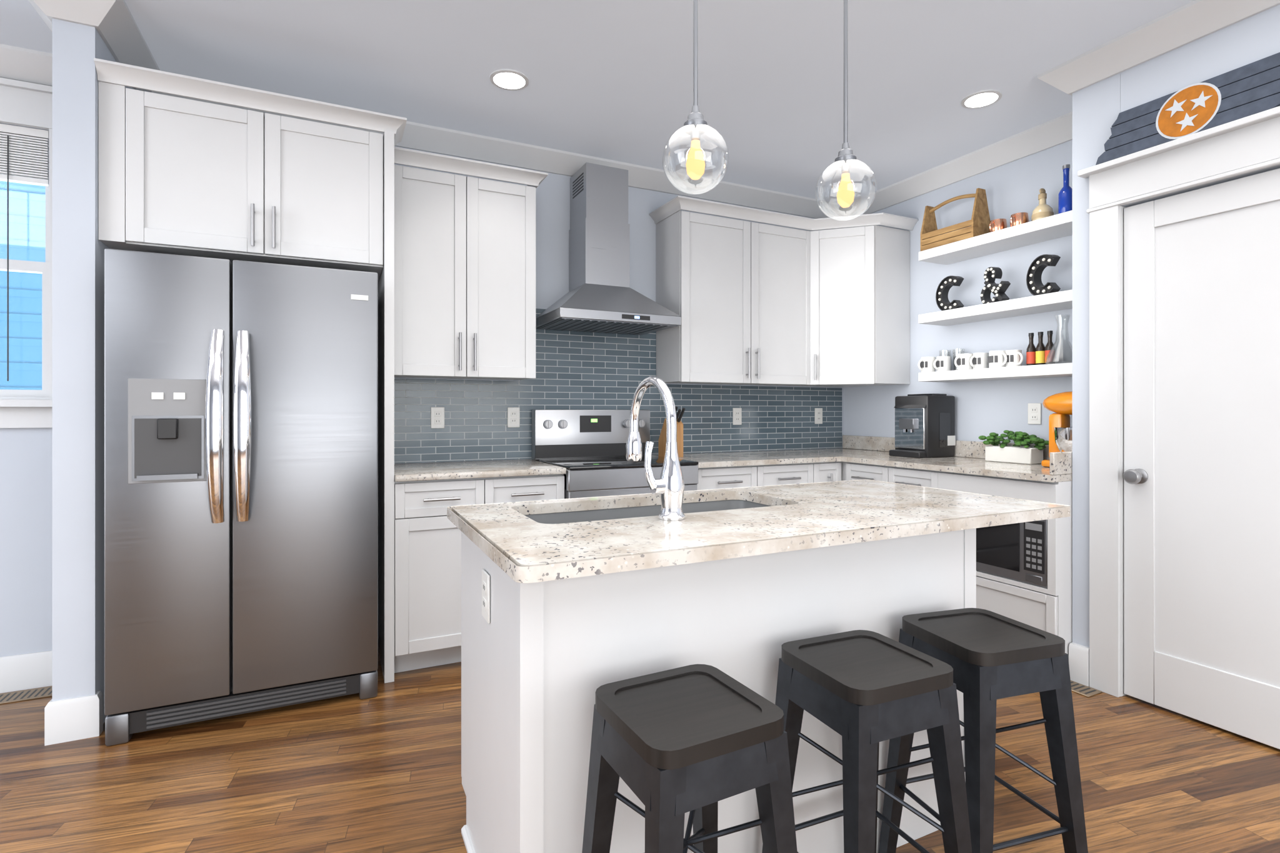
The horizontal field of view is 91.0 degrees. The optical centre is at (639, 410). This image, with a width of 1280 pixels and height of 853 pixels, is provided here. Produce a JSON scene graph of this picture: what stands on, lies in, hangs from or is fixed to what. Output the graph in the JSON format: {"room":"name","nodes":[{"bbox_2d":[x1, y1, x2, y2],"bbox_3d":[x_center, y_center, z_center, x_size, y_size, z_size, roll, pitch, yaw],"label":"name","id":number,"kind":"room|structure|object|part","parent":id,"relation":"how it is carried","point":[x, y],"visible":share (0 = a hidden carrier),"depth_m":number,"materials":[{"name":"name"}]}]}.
{"room":"kitchen","nodes":[
{"label":"kitchen","id":0,"kind":"room"},
{"bbox_2d":[52,18,133,723],"bbox_3d":[-2.205,-0.162,2.579,0.121,2.720,0.629,0,0,-26],"label":"wall","id":1,"kind":"structure","parent":0,"point":[78,252],"depth_m":2.30,"materials":[{"name":"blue paint"}]},
{"bbox_2d":[0,0,1279,218],"bbox_3d":[-0.520,-1.470,0.080,7.806,0.105,6.600,0,0,-26],"label":"crown molding","id":2,"kind":"structure","parent":1,"relation":"attached to","point":[113,20],"depth_m":3.30,"materials":[{"name":"white paint"}]},
{"bbox_2d":[0,122,843,656],"bbox_3d":[-1.934,-0.162,3.140,7.946,2.720,0.140,0,0,-26],"label":"wall","id":3,"kind":"structure","parent":0,"point":[26,454],"depth_m":2.74,"materials":[{"name":"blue paint"}]},
{"bbox_2d":[0,186,48,399],"bbox_3d":[-3.022,-0.637,2.609,0.925,1.180,0.138,0,0,-26],"label":"window","id":4,"kind":"structure","parent":3,"relation":"in","point":[14,265],"depth_m":2.77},
{"bbox_2d":[0,123,48,381],"bbox_3d":[-3.001,-0.676,2.566,0.905,1.098,0.048,0,0,-26],"label":"window blind","id":5,"kind":"object","parent":4,"relation":"attached to","point":[24,151],"depth_m":2.71,"materials":[{"name":"white plastic"}]},
{"bbox_3d":[-3.022,-0.637,2.609,0.925,1.180,0.138,0,0,-26],"label":"sash","id":6,"kind":"part","parent":4,"relation":"part of","materials":[{"name":"white paint"}]},
{"bbox_2d":[0,77,52,428],"bbox_3d":[-2.978,-0.665,2.518,1.175,1.475,0.058,0,0,-26],"label":"trim","id":7,"kind":"structure","parent":3,"relation":"attached to","point":[22,103],"depth_m":2.70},
{"bbox_2d":[394,146,548,379],"bbox_3d":[-0.923,-0.719,3.342,0.782,1.090,0.379,0,0,-26],"label":"upper cabinet","id":8,"kind":"object","parent":3,"relation":"attached to","point":[465,247],"visible":0.96,"depth_m":3.20,"materials":[{"name":"white paint"}]},
{"bbox_2d":[0,642,1089,745],"bbox_3d":[-0.268,1.115,1.630,9.841,0.165,3.479,0,0,16],"label":"baseboard","id":9,"kind":"structure","parent":3,"relation":"attached to","point":[67,720],"depth_m":2.67,"materials":[{"name":"white paint"}]},
{"bbox_2d":[535,162,681,334],"bbox_3d":[-0.196,-0.940,3.624,0.720,0.924,0.493,0,0,-26],"label":"range hood","id":10,"kind":"object","parent":3,"relation":"attached to","point":[600,298],"visible":0.98,"depth_m":3.58,"materials":[{"name":"silver metal"}]},
{"bbox_2d":[394,308,841,463],"bbox_3d":[0.083,-0.161,4.040,3.203,0.883,0.006,0,0,-26],"label":"tile backsplash","id":11,"kind":"structure","parent":3,"relation":"attached to","point":[575,370],"depth_m":3.85,"materials":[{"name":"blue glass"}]},
{"bbox_2d":[430,407,444,428],"label":"outlet plates","id":12,"kind":"object","parent":11,"relation":"attached to","point":[437,416],"depth_m":3.45,"materials":[{"name":"white plastic"}]},
{"bbox_2d":[507,407,519,427],"label":"outlet plates","id":13,"kind":"object","parent":11,"relation":"attached to","point":[513,413],"depth_m":3.63,"materials":[{"name":"white plastic"}]},
{"bbox_2d":[732,408,741,424],"label":"outlet plates","id":14,"kind":"object","parent":11,"relation":"attached to","point":[737,412],"depth_m":4.31,"materials":[{"name":"white plastic"}]},
{"bbox_2d":[815,408,822,423],"label":"outlet plates","id":15,"kind":"object","parent":11,"relation":"attached to","point":[818,411],"depth_m":4.63,"materials":[{"name":"white plastic"}]},
{"bbox_2d":[649,195,918,387],"bbox_3d":[0.947,-0.719,4.090,1.650,1.090,0.674,0,0,-26],"label":"upper cabinet","id":16,"kind":"object","parent":3,"relation":"attached to","point":[757,304],"visible":1,"depth_m":4.07,"materials":[{"name":"white paint"}]},
{"bbox_2d":[0,0,1194,203],"bbox_3d":[0.221,-1.572,0.608,9.600,0.100,6.900,0,0,-26],"label":"ceiling","id":17,"kind":"structure","parent":0,"point":[609,79],"depth_m":2.75,"materials":[{"name":"paint"}]},
{"bbox_2d":[662,0,728,194],"bbox_3d":[0.154,-1.063,1.744,0.184,0.916,0.184,0,0,-26],"label":"pendant light","id":18,"kind":"object","parent":17,"relation":"hanging from","point":[695,125],"visible":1,"depth_m":1.73,"materials":[{"name":"clear glass"}]},
{"bbox_2d":[815,0,876,220],"bbox_3d":[0.649,-1.063,1.986,0.186,0.918,0.186,0,0,-26],"label":"pendant light","id":19,"kind":"object","parent":17,"relation":"hanging from","point":[845,159],"visible":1,"depth_m":1.98,"materials":[{"name":"clear glass"}]},
{"bbox_2d":[0,647,1279,852],"bbox_3d":[0.023,1.248,1.013,9.600,0.100,7.800,0,0,-26],"label":"floor","id":20,"kind":"structure","parent":0,"point":[382,773],"depth_m":2.02,"materials":[{"name":"brown wood"}]},
{"bbox_2d":[0,686,52,704],"bbox_3d":[-2.576,1.195,2.638,0.234,0.005,0.161,0,0,-1],"label":"floor vent","id":21,"kind":"object","parent":20,"relation":"in","point":[34,694],"depth_m":2.64,"materials":[{"name":"brown"}]},
{"bbox_2d":[104,248,377,746],"bbox_3d":[-1.640,0.310,2.720,0.898,1.774,0.812,0,0,-26],"label":"refrigerator","id":22,"kind":"object","parent":20,"relation":"on","point":[240,398],"visible":1,"depth_m":2.39,"materials":[{"name":"grey metal"}]},
{"bbox_2d":[93,58,406,683],"bbox_3d":[-1.658,-0.049,2.833,1.081,2.491,0.649,0,0,-26],"label":"tall cabinet","id":23,"kind":"object","parent":20,"relation":"on","point":[177,175],"visible":0.99,"depth_m":2.58,"materials":[{"name":"white paint"}]},
{"bbox_2d":[394,474,564,673],"bbox_3d":[-0.857,0.755,3.219,0.793,0.883,0.658,0,0,-26],"label":"base cabinet","id":24,"kind":"object","parent":20,"relation":"on","point":[427,545],"visible":0.51,"depth_m":2.87,"materials":[{"name":"white paint"}]},
{"bbox_2d":[394,459,566,481],"bbox_3d":[-0.859,0.298,3.223,0.793,0.030,0.636,0,0,-26],"label":"countertop","id":25,"kind":"structure","parent":24,"relation":"on","point":[429,471],"depth_m":3.04,"materials":[{"name":"beige stone"}]},
{"bbox_2d":[531,409,698,498],"bbox_3d":[-0.147,0.595,3.526,0.746,1.203,0.709,0,0,-26],"label":"stove","id":26,"kind":"object","parent":20,"relation":"on","point":[590,445],"visible":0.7,"depth_m":3.64,"materials":[{"name":"grey metal"}]},
{"bbox_2d":[581,664,797,852],"bbox_3d":[0.086,0.870,1.176,0.348,0.654,0.348,0,0,-26],"label":"stool","id":27,"kind":"object","parent":20,"relation":"on","point":[692,738],"visible":1,"depth_m":1.11,"materials":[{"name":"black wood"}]},
{"bbox_2d":[461,528,976,852],"bbox_3d":[0.215,0.755,1.880,1.383,0.883,0.719,0,0,-26],"label":"kitchen island","id":28,"kind":"object","parent":20,"relation":"on","point":[535,657],"visible":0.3,"depth_m":1.49,"materials":[{"name":"white paint"}]},
{"bbox_2d":[446,479,1070,583],"bbox_3d":[0.358,0.298,1.865,1.681,0.030,0.810,0,0,-26],"label":"island countertop","id":29,"kind":"structure","parent":28,"relation":"on","point":[815,515],"depth_m":1.58,"materials":[{"name":"beige stone"}]},
{"bbox_2d":[524,500,770,524],"bbox_3d":[0.056,0.426,1.893,0.854,0.224,0.369,0,0,-26],"label":"sink basin","id":30,"kind":"object","parent":29,"relation":"in","point":[563,517],"visible":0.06,"depth_m":2.05,"materials":[{"name":"silver metal"}]},
{"bbox_2d":[626,376,685,520],"bbox_3d":[0.017,0.092,1.743,0.113,0.379,0.290,0,0,-26],"label":"faucet","id":31,"kind":"object","parent":29,"relation":"on","point":[670,486],"visible":1,"depth_m":1.64,"materials":[{"name":"silver metal"}]},
{"bbox_2d":[761,630,971,852],"bbox_3d":[0.494,0.870,1.390,0.336,0.654,0.336,0,0,-23],"label":"stool","id":32,"kind":"object","parent":20,"relation":"on","point":[870,688],"visible":0.94,"depth_m":1.31,"materials":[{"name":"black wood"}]},
{"bbox_2d":[696,461,1072,660],"bbox_3d":[1.207,0.755,3.525,1.678,0.883,1.917,0,0,-26],"label":"base cabinet","id":33,"kind":"object","parent":20,"relation":"on","point":[1024,570],"visible":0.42,"depth_m":2.96,"materials":[{"name":"white paint"}]},
{"bbox_2d":[651,435,1072,482],"bbox_3d":[1.209,0.248,3.522,1.677,0.130,1.911,0,0,-26],"label":"countertop","id":34,"kind":"structure","parent":33,"relation":"on","point":[969,458],"depth_m":3.65,"materials":[{"name":"beige stone"}]},
{"bbox_2d":[658,406,684,457],"bbox_3d":[0.200,0.128,3.844,0.100,0.309,0.185,0,0,-26],"label":"knife block","id":35,"kind":"object","parent":34,"relation":"on","point":[662,439],"visible":0.5,"depth_m":3.82,"materials":[{"name":"brown wood"}]},
{"bbox_2d":[889,393,955,458],"bbox_3d":[1.750,0.088,3.912,0.306,0.387,0.253,0,0,-26],"label":"coffee machine","id":36,"kind":"object","parent":34,"relation":"on","point":[925,423],"visible":1,"depth_m":3.83,"materials":[{"name":"black plastic"}]},
{"bbox_2d":[978,430,1048,464],"bbox_3d":[2.046,0.193,3.445,0.177,0.177,0.330,0,0,-26],"label":"planter","id":37,"kind":"object","parent":34,"relation":"on","point":[1026,454],"visible":1,"depth_m":3.39,"materials":[{"name":"white"}]},
{"bbox_2d":[1041,391,1072,467],"bbox_3d":[2.157,0.092,3.116,0.216,0.380,0.315,0,0,-26],"label":"stand mixer","id":38,"kind":"object","parent":34,"relation":"on","point":[1060,430],"visible":0.3,"depth_m":3.14,"materials":[{"name":"orange metal"}]},
{"bbox_2d":[878,608,1088,852],"bbox_3d":[0.847,0.870,1.570,0.336,0.654,0.336,0,0,-17],"label":"stool","id":39,"kind":"object","parent":20,"relation":"on","point":[992,656],"visible":0.94,"depth_m":1.47,"materials":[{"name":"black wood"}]},
{"bbox_2d":[1070,680,1102,696],"bbox_3d":[1.899,1.195,2.701,0.123,0.005,0.151,0,0,-1],"label":"floor vent","id":40,"kind":"object","parent":20,"relation":"in","point":[1076,687],"depth_m":2.68,"materials":[{"name":"brown metal"}]},
{"bbox_2d":[843,140,1072,444],"bbox_3d":[2.057,-0.162,3.860,0.140,2.720,2.062,0,0,-26],"label":"wall","id":41,"kind":"structure","parent":0,"point":[982,407],"depth_m":3.71,"materials":[{"name":"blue paint"}]},
{"bbox_2d":[918,210,1072,382],"bbox_3d":[2.043,-0.577,3.442,0.248,0.795,1.035,0,0,-26],"label":"floating shelves","id":42,"kind":"object","parent":41,"relation":"attached to","point":[1059,225],"visible":0.58,"depth_m":3.42,"materials":[{"name":"white paint"}]},
{"bbox_2d":[920,188,990,251],"bbox_3d":[1.884,-1.128,3.770,0.150,0.306,0.358,0,0,-26],"label":"caddy","id":43,"kind":"object","parent":42,"relation":"on","point":[930,237],"visible":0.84,"depth_m":3.68,"materials":[{"name":"brown wood"}]},
{"bbox_2d":[918,350,1023,372],"bbox_3d":[1.902,-0.282,3.640,0.154,0.095,0.624,0,0,-26],"label":"mugs","id":44,"kind":"object","parent":42,"relation":"on","point":[1009,358],"visible":0.85,"depth_m":3.59,"materials":[{"name":"white ceramic"}]},
{"bbox_2d":[935,254,1060,310],"bbox_3d":[1.982,-0.698,3.524,0.096,0.215,0.746,0,0,-23],"label":"marquee","id":45,"kind":"object","parent":42,"relation":"on","point":[1035,287],"visible":0.95,"depth_m":3.48,"materials":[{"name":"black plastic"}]},
{"bbox_2d":[989,212,1028,232],"bbox_3d":[2.010,-1.018,3.445,0.117,0.085,0.209,0,0,-26],"label":"mugs","id":46,"kind":"object","parent":42,"relation":"on","point":[1017,219],"visible":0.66,"depth_m":3.40,"materials":[{"name":"brown"}]},
{"bbox_2d":[1026,330,1054,365],"bbox_3d":[2.124,-0.327,3.335,0.045,0.183,0.143,0,0,-26],"label":"sauce bottles","id":47,"kind":"object","parent":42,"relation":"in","point":[1037,355],"visible":0.85,"depth_m":3.32,"materials":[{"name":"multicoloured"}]},
{"bbox_2d":[1031,188,1053,221],"bbox_3d":[2.110,-1.071,3.296,0.101,0.191,0.096,0,0,-26],"label":"bottle","id":48,"kind":"object","parent":42,"relation":"on","point":[1043,210],"visible":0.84,"depth_m":3.27,"materials":[{"name":"beige ceramic"}]},
{"bbox_2d":[1045,314,1072,364],"bbox_3d":[2.147,-0.360,3.196,0.150,0.250,0.150,0,0,-26],"label":"decanter","id":49,"kind":"object","parent":42,"relation":"on","point":[1064,361],"visible":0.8,"depth_m":3.20,"materials":[{"name":"clear glass"}]},
{"bbox_2d":[1058,164,1072,213],"bbox_3d":[2.168,-1.111,3.199,0.068,0.273,0.067,0,0,-26],"label":"bottle","id":50,"kind":"object","parent":42,"relation":"on","point":[1065,195],"visible":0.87,"depth_m":3.18,"materials":[{"name":"blue glass"}]},
{"bbox_2d":[1028,403,1041,424],"label":"outlet plates","id":51,"kind":"object","parent":41,"relation":"attached to","point":[1034,409],"depth_m":3.45,"materials":[{"name":"white plastic"}]},
{"bbox_2d":[1072,4,1279,647],"bbox_3d":[3.279,-0.162,0.863,0.720,2.720,4.677,0,0,-26],"label":"wall","id":52,"kind":"structure","parent":0,"point":[1096,107],"depth_m":2.75,"materials":[{"name":"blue paint"}]},
{"bbox_2d":[1077,106,1279,697],"bbox_3d":[2.211,0.076,2.305,0.175,2.241,1.044,0,0,-26],"label":"door frame","id":53,"kind":"structure","parent":52,"relation":"attached to","point":[1250,143],"depth_m":2.63,"materials":[{"name":"white paint"}]},
{"bbox_2d":[1095,52,1279,164],"bbox_3d":[2.148,-1.142,2.300,0.051,0.203,0.860,0,0,-26],"label":"sign","id":54,"kind":"object","parent":52,"relation":"attached to","point":[1253,88],"visible":1,"depth_m":2.37,"materials":[{"name":"wood"}]},
{"bbox_2d":[1123,168,1279,749],"bbox_3d":[2.176,0.168,2.289,0.105,2.036,0.756,0,0,-26],"label":"pantry door","id":55,"kind":"structure","parent":52,"relation":"in","point":[1201,473],"depth_m":2.39,"materials":[{"name":"white paint"}]},
{"label":"outside","id":56,"kind":"structure","parent":0,"visible":0},
{"bbox_2d":[0,180,45,389],"bbox_3d":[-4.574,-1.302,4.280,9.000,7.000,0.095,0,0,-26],"label":"window glass","id":57,"kind":"object","parent":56,"point":[27,202],"depth_m":4.37,"materials":[{"name":"clear glass"}]}
]}

